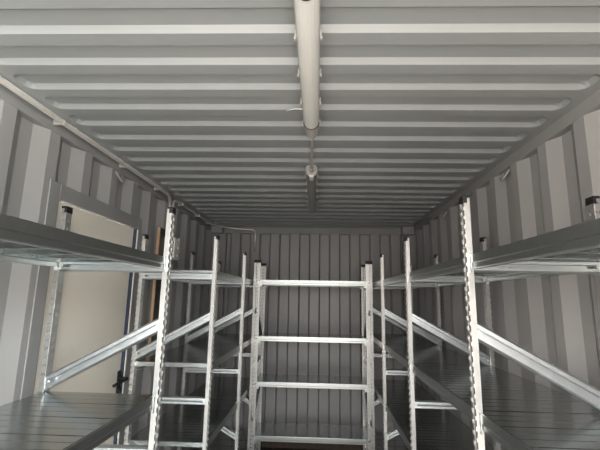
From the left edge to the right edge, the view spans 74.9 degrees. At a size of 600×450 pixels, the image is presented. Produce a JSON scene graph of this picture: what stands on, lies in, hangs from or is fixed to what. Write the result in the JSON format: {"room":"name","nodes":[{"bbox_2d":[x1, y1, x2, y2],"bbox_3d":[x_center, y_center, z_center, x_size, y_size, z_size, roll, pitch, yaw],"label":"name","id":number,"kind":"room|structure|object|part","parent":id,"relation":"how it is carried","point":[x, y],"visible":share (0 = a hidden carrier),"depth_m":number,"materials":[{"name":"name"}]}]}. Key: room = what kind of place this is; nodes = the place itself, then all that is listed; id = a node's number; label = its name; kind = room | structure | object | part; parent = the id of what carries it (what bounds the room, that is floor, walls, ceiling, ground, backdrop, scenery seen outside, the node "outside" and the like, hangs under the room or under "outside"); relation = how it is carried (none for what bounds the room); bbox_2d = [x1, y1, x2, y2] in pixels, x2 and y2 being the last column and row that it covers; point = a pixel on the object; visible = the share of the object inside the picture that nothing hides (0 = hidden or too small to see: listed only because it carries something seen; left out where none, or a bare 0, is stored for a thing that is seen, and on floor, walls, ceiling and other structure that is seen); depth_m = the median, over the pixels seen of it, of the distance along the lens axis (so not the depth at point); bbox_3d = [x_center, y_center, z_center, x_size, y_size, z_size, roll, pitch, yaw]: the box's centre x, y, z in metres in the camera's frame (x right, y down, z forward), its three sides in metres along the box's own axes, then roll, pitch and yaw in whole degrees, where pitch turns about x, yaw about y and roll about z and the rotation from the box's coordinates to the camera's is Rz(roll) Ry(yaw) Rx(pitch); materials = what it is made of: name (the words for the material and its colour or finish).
{"room":"shipping container storage","nodes":[
{"label":"shipping container storage","id":0,"kind":"room"},
{"bbox_2d":[0,99,212,449],"bbox_3d":[-1.208,0.682,1.581,0.038,2.353,5.955,0,-10,3],"label":"wall","id":1,"kind":"structure","parent":0,"point":[31,155],"depth_m":1.98,"materials":[{"name":"grey metal"}]},
{"bbox_2d":[20,179,141,444],"bbox_3d":[-1.162,0.907,2.115,0.117,2.104,0.960,0,-10,3],"label":"door","id":2,"kind":"structure","parent":1,"relation":"in","point":[97,308],"depth_m":2.15,"materials":[{"name":"beige paint"}]},
{"bbox_3d":[-1.126,0.989,2.414,0.073,0.145,0.190,0,-10,3],"label":"handle","id":3,"kind":"part","parent":2,"relation":"part of","materials":[{"name":"black plastic"}]},
{"bbox_2d":[0,83,211,229],"bbox_3d":[-1.198,-0.498,1.797,0.065,0.087,5.950,0,-10,3],"label":"trim","id":4,"kind":"structure","parent":1,"relation":"attached to","point":[26,110],"depth_m":2.04,"materials":[{"name":"grey paint"}]},
{"bbox_2d":[115,171,124,182],"bbox_3d":[-1.118,-0.296,2.443,0.047,0.067,0.083,0,-10,3],"label":"ring","id":5,"kind":"object","parent":1,"relation":"attached to","point":[120,177],"visible":1,"depth_m":2.42,"materials":[{"name":"grey paint"}]},
{"bbox_2d":[148,227,164,343],"bbox_3d":[-1.101,0.484,3.023,0.021,0.930,0.125,0,-10,3],"label":"wall panel","id":6,"kind":"object","parent":1,"relation":"attached to","point":[155,301],"visible":0.64,"depth_m":3.02,"materials":[{"name":"brown wood"}]},
{"bbox_2d":[163,237,180,259],"bbox_3d":[-1.046,0.195,3.214,0.111,0.178,0.136,0,-10,3],"label":"junction box","id":7,"kind":"object","parent":1,"relation":"attached to","point":[176,245],"visible":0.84,"depth_m":3.20,"materials":[{"name":"white plastic"}]},
{"bbox_2d":[250,447,324,449],"bbox_3d":[-0.042,1.866,1.318,2.500,0.030,5.980,0,-10,3],"label":"floor","id":8,"kind":"structure","parent":0,"point":[261,448],"depth_m":4.15,"materials":[{"name":"brown wood"}]},
{"bbox_2d":[0,206,175,449],"bbox_3d":[-0.858,0.796,1.103,0.513,1.967,1.048,0,-10,3],"label":"shelving rack","id":9,"kind":"object","parent":8,"relation":"on","point":[46,419],"visible":1,"depth_m":1.45,"materials":[{"name":"silver metal"}]},
{"bbox_3d":[-1.076,0.884,1.606,0.025,1.964,0.042,0,-10,3],"label":"post","id":10,"kind":"part","parent":9,"relation":"part of","materials":[{"name":"silver metal"}]},
{"bbox_3d":[-0.592,0.888,1.582,0.025,1.964,0.042,0,-10,3],"label":"post","id":11,"kind":"part","parent":9,"relation":"part of","materials":[{"name":"silver metal"}]},
{"bbox_2d":[123,234,261,449],"bbox_3d":[-0.746,1.209,3.329,0.503,1.967,1.978,0,-10,3],"label":"shelving rack","id":12,"kind":"object","parent":8,"relation":"on","point":[198,419],"visible":0.78,"depth_m":2.77,"materials":[{"name":"silver metal"}]},
{"bbox_3d":[-1.029,1.030,2.393,0.025,1.964,0.042,0,-10,3],"label":"post","id":13,"kind":"part","parent":12,"relation":"part of","materials":[{"name":"silver metal"}]},
{"bbox_3d":[-0.982,1.207,3.351,0.025,1.964,0.042,0,-10,3],"label":"post","id":14,"kind":"part","parent":12,"relation":"part of","materials":[{"name":"silver metal"}]},
{"bbox_3d":[-0.555,1.034,2.370,0.025,1.964,0.042,0,-10,3],"label":"post","id":15,"kind":"part","parent":12,"relation":"part of","materials":[{"name":"silver metal"}]},
{"bbox_3d":[-0.936,1.381,4.289,0.025,1.964,0.042,0,-10,3],"label":"post","id":16,"kind":"part","parent":12,"relation":"part of","materials":[{"name":"silver metal"}]},
{"bbox_3d":[-0.508,1.211,3.327,0.025,1.964,0.042,0,-10,3],"label":"post","id":17,"kind":"part","parent":12,"relation":"part of","materials":[{"name":"silver metal"}]},
{"bbox_2d":[247,260,374,449],"bbox_3d":[0.120,1.342,3.899,1.164,1.941,0.436,0,-10,3],"label":"shelving rack","id":18,"kind":"object","parent":8,"relation":"on","point":[262,431],"visible":1,"depth_m":3.77,"materials":[{"name":"silver metal"}]},
{"bbox_3d":[-0.437,1.300,3.728,0.064,1.938,0.025,0,-10,3],"label":"post","id":19,"kind":"part","parent":18,"relation":"part of","materials":[{"name":"silver metal"}]},
{"bbox_3d":[-0.417,1.373,4.126,0.064,1.938,0.025,0,-10,3],"label":"post","id":20,"kind":"part","parent":18,"relation":"part of","materials":[{"name":"silver metal"}]},
{"bbox_3d":[0.677,1.382,4.071,0.064,1.938,0.025,0,-10,3],"label":"post","id":21,"kind":"part","parent":18,"relation":"part of","materials":[{"name":"silver metal"}]},
{"bbox_3d":[0.658,1.308,3.673,0.064,1.938,0.025,0,-10,3],"label":"post","id":22,"kind":"part","parent":18,"relation":"part of","materials":[{"name":"silver metal"}]},
{"bbox_2d":[368,195,599,449],"bbox_3d":[0.882,1.039,2.247,0.498,1.965,3.998,0,-10,3],"label":"shelving rack","id":23,"kind":"object","parent":8,"relation":"on","point":[519,413],"visible":0.95,"depth_m":1.50,"materials":[{"name":"silver metal"}]},
{"bbox_3d":[0.743,1.395,4.199,0.025,1.962,0.042,0,-10,3],"label":"post","id":24,"kind":"part","parent":23,"relation":"part of","materials":[{"name":"silver metal"}]},
{"bbox_3d":[0.697,1.219,3.251,0.025,1.962,0.042,0,-10,3],"label":"post","id":25,"kind":"part","parent":23,"relation":"part of","materials":[{"name":"silver metal"}]},
{"bbox_3d":[0.649,1.038,2.274,0.025,1.962,0.042,0,-10,3],"label":"post","id":26,"kind":"part","parent":23,"relation":"part of","materials":[{"name":"silver metal"}]},
{"bbox_3d":[1.212,1.398,4.176,0.025,1.962,0.042,0,-10,3],"label":"post","id":27,"kind":"part","parent":23,"relation":"part of","materials":[{"name":"silver metal"}]},
{"bbox_3d":[1.165,1.223,3.228,0.025,1.962,0.042,0,-10,3],"label":"post","id":28,"kind":"part","parent":23,"relation":"part of","materials":[{"name":"silver metal"}]},
{"bbox_3d":[0.601,0.858,1.302,0.025,1.962,0.042,0,-10,3],"label":"post","id":29,"kind":"part","parent":23,"relation":"part of","materials":[{"name":"silver metal"}]},
{"bbox_3d":[1.117,1.042,2.251,0.025,1.962,0.042,0,-10,3],"label":"post","id":30,"kind":"part","parent":23,"relation":"part of","materials":[{"name":"silver metal"}]},
{"bbox_3d":[1.070,0.862,1.278,0.025,1.962,0.042,0,-10,3],"label":"post","id":31,"kind":"part","parent":23,"relation":"part of","materials":[{"name":"silver metal"}]},
{"bbox_2d":[0,0,599,227],"bbox_3d":[-0.002,-0.510,1.746,2.460,0.018,6.009,0,-10,3],"label":"ceiling","id":32,"kind":"structure","parent":0,"point":[421,99],"depth_m":1.55,"materials":[{"name":"grey paint"}]},
{"bbox_2d":[0,75,171,206],"bbox_3d":[-1.171,-0.467,1.096,0.060,0.338,4.387,0,-10,3],"label":"conduit pipe","id":33,"kind":"object","parent":32,"relation":"attached to","point":[57,120],"visible":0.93,"depth_m":1.91,"materials":[{"name":"metal"}]},
{"bbox_2d":[172,199,255,250],"bbox_3d":[-0.972,0.073,4.014,0.394,0.340,1.453,-3,-11,22],"label":"conduit pipe","id":34,"kind":"object","parent":32,"relation":"attached to","point":[175,200],"visible":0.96,"depth_m":4.33,"materials":[{"name":"metal"}]},
{"bbox_2d":[293,0,322,138],"bbox_3d":[0.031,-0.541,1.308,0.086,0.076,1.252,0,-10,3],"label":"ceiling lamp","id":35,"kind":"object","parent":32,"relation":"attached to","point":[308,36],"visible":1,"depth_m":1.25,"materials":[{"name":"white plastic"}]},
{"bbox_2d":[310,139,313,168],"bbox_3d":[0.065,-0.396,2.155,0.017,0.034,0.468,1,-10,1],"label":"cable","id":36,"kind":"object","parent":35,"relation":"attached to","point":[312,140],"visible":0.97,"depth_m":2.20,"materials":[{"name":"plastic"}]},
{"bbox_2d":[305,165,317,213],"bbox_3d":[0.090,-0.236,2.953,0.086,0.077,1.160,1,-10,2],"label":"ceiling lamp","id":37,"kind":"object","parent":32,"relation":"attached to","point":[311,175],"visible":1,"depth_m":2.71,"materials":[{"name":"white plastic"}]},
{"bbox_2d":[306,174,316,213],"bbox_3d":[0.091,-0.218,2.973,0.068,0.041,1.091,1,-10,2],"label":"diffuser","id":38,"kind":"object","parent":37,"relation":"attached to","point":[311,179],"depth_m":2.83,"materials":[{"name":"white plastic"}]},
{"bbox_2d":[220,233,405,434],"bbox_3d":[0.097,1.234,4.415,2.355,2.340,0.044,0,-10,3],"label":"wall","id":39,"kind":"structure","parent":0,"point":[312,257],"depth_m":4.45,"materials":[{"name":"grey metal"}]},
{"bbox_2d":[204,233,227,382],"bbox_3d":[-0.983,1.235,4.446,0.195,2.310,0.075,0,-10,3],"label":"trim","id":40,"kind":"structure","parent":39,"relation":"attached to","point":[222,251],"depth_m":4.54,"materials":[{"name":"grey paint"}]},
{"bbox_2d":[211,225,223,233],"bbox_3d":[-0.963,0.056,4.599,0.128,0.088,0.109,0,-10,3],"label":"trim","id":41,"kind":"structure","parent":39,"relation":"attached to","point":[215,230],"depth_m":4.55,"materials":[{"name":"grey paint"}]},
{"bbox_2d":[250,441,362,449],"bbox_3d":[0.119,2.305,4.182,2.040,0.149,0.022,0,-10,3],"label":"baseboard","id":42,"kind":"structure","parent":39,"relation":"attached to","point":[263,443],"depth_m":4.16,"materials":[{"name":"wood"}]},
{"bbox_2d":[224,227,400,235],"bbox_3d":[0.140,0.072,4.633,2.328,0.082,0.064,0,-10,3],"label":"trim","id":43,"kind":"structure","parent":39,"relation":"attached to","point":[259,230],"depth_m":4.60,"materials":[{"name":"grey paint"}]},
{"bbox_2d":[401,227,413,235],"bbox_3d":[1.233,0.073,4.489,0.128,0.088,0.109,0,-10,3],"label":"trim","id":44,"kind":"structure","parent":39,"relation":"attached to","point":[405,231],"depth_m":4.44,"materials":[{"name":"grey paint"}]},
{"bbox_2d":[401,235,420,385],"bbox_3d":[1.239,1.253,4.334,0.155,2.310,0.075,0,-10,3],"label":"trim","id":45,"kind":"structure","parent":39,"relation":"attached to","point":[412,239],"depth_m":4.44,"materials":[{"name":"grey paint"}]},
{"bbox_2d":[414,109,599,449],"bbox_3d":[1.163,0.702,1.462,0.038,2.353,5.956,0,-10,3],"label":"wall","id":46,"kind":"structure","parent":0,"point":[556,319],"depth_m":2.00,"materials":[{"name":"grey metal"}]},
{"bbox_2d":[500,168,510,180],"bbox_3d":[1.173,-0.286,2.247,0.047,0.067,0.083,0,-10,3],"label":"ring","id":47,"kind":"object","parent":46,"relation":"attached to","point":[504,174],"visible":1,"depth_m":2.22,"materials":[{"name":"grey paint"}]},
{"bbox_2d":[414,89,599,233],"bbox_3d":[1.194,-0.479,1.676,0.065,0.087,5.950,0,-10,3],"label":"trim","id":48,"kind":"structure","parent":46,"relation":"attached to","point":[562,125],"depth_m":2.01,"materials":[{"name":"grey paint"}]}
]}

